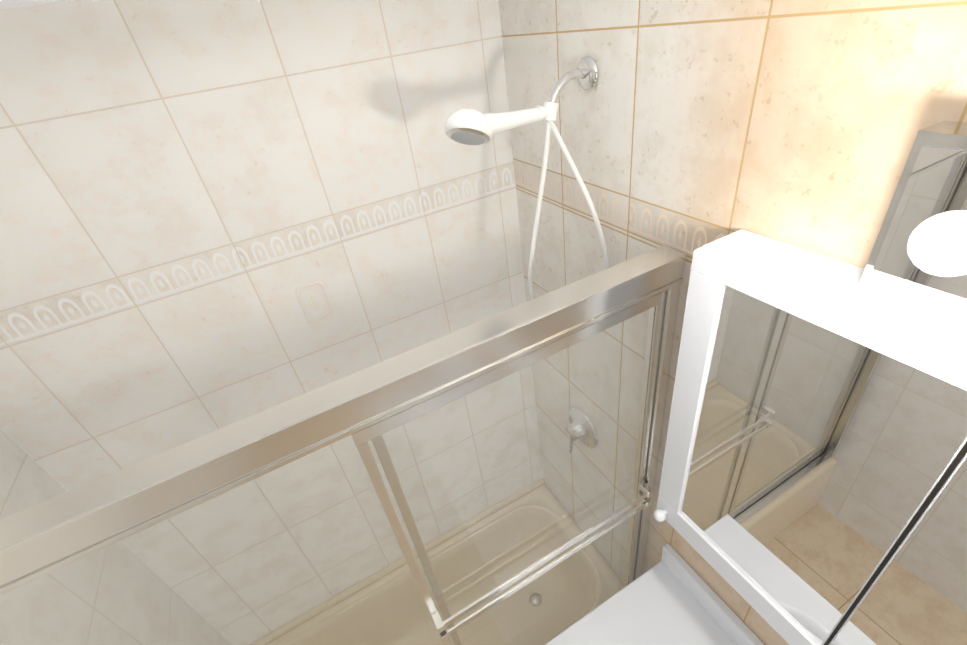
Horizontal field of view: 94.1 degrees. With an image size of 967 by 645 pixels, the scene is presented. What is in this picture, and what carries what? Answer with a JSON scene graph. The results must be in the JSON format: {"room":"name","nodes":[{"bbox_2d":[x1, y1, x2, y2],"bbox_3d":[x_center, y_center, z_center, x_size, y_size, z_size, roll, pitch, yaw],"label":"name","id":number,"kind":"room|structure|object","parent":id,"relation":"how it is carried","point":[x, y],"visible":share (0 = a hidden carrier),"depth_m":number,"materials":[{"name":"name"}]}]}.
{"room":"bathroom","nodes":[
{"label":"bathroom","id":0,"kind":"room"},
{"bbox_2d":[0,0,79,9],"bbox_3d":[0.206,0.097,-0.510,1.746,0.120,3.850,-23,36,-19],"label":"ceiling","id":1,"kind":"structure","parent":0,"point":[6,4],"depth_m":0.80,"materials":[{"name":"white paint"}]},
{"bbox_2d":[0,429,231,644],"bbox_3d":[-0.330,1.470,-0.032,0.120,2.520,3.850,-23,36,-19],"label":"wall","id":2,"kind":"structure","parent":0,"point":[27,481],"depth_m":1.16,"materials":[{"name":"tile"}]},
{"bbox_2d":[0,0,542,644],"bbox_3d":[-0.492,0.340,1.652,1.506,2.520,0.120,-23,36,-19],"label":"wall","id":3,"kind":"structure","parent":0,"point":[194,194],"depth_m":1.19,"materials":[{"name":"tile"}]},
{"bbox_2d":[295,281,332,322],"bbox_3d":[-0.500,-0.058,1.333,0.080,0.124,0.002,-23,36,-19],"label":"decorative tile","id":4,"kind":"structure","parent":3,"relation":"attached to","point":[314,301],"depth_m":1.33,"materials":[{"name":"beige tile"}]},
{"bbox_2d":[499,0,966,644],"bbox_3d":[1.091,0.880,0.493,0.120,2.520,3.850,-23,36,-19],"label":"wall","id":5,"kind":"structure","parent":0,"point":[687,126],"depth_m":0.85,"materials":[{"name":"tile"}]},
{"bbox_2d":[445,56,609,299],"bbox_3d":[0.129,-0.242,1.091,0.358,0.650,0.157,-23,36,-19],"label":"shower head","id":6,"kind":"object","parent":5,"relation":"attached to","point":[468,126],"visible":0.77,"depth_m":0.98},
{"bbox_2d":[566,406,597,451],"bbox_3d":[0.345,0.411,1.688,0.068,0.181,0.170,-23,36,-19],"label":"tub valve","id":7,"kind":"object","parent":5,"relation":"attached to","point":[581,421],"depth_m":1.66,"materials":[{"name":"silver metal"}]},
{"bbox_2d":[654,120,966,644],"bbox_3d":[0.625,0.275,0.633,0.160,0.977,0.820,-23,36,-19],"label":"medicine cabinet","id":8,"kind":"object","parent":5,"relation":"attached to","point":[813,487],"visible":1,"depth_m":0.68,"materials":[{"name":"white"}]},
{"bbox_3d":[0.555,2.253,0.972,1.746,0.120,3.850,-23,36,-19],"label":"floor","id":9,"kind":"structure","parent":0,"visible":0},
{"bbox_2d":[251,478,624,644],"bbox_3d":[-0.158,1.391,1.929,1.500,0.402,0.707,-23,36,-19],"label":"bathtub","id":10,"kind":"object","parent":9,"relation":"on","point":[345,617],"depth_m":2.10,"materials":[{"name":"beige ceramic"}]},
{"bbox_2d":[0,245,686,644],"bbox_3d":[-0.136,0.754,1.152,1.502,1.550,0.086,-23,36,-19],"label":"shower door","id":11,"kind":"structure","parent":10,"relation":"on","point":[372,403],"depth_m":0.81,"materials":[{"name":"clear glass"}]},
{"bbox_2d":[545,544,764,644],"bbox_3d":[0.619,1.374,1.261,0.564,0.975,0.906,-23,36,-19],"label":"countertop","id":12,"kind":"structure","parent":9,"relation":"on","point":[672,597],"depth_m":1.36,"materials":[{"name":"painted wood"},{"name":"cultured marble"}]}
]}

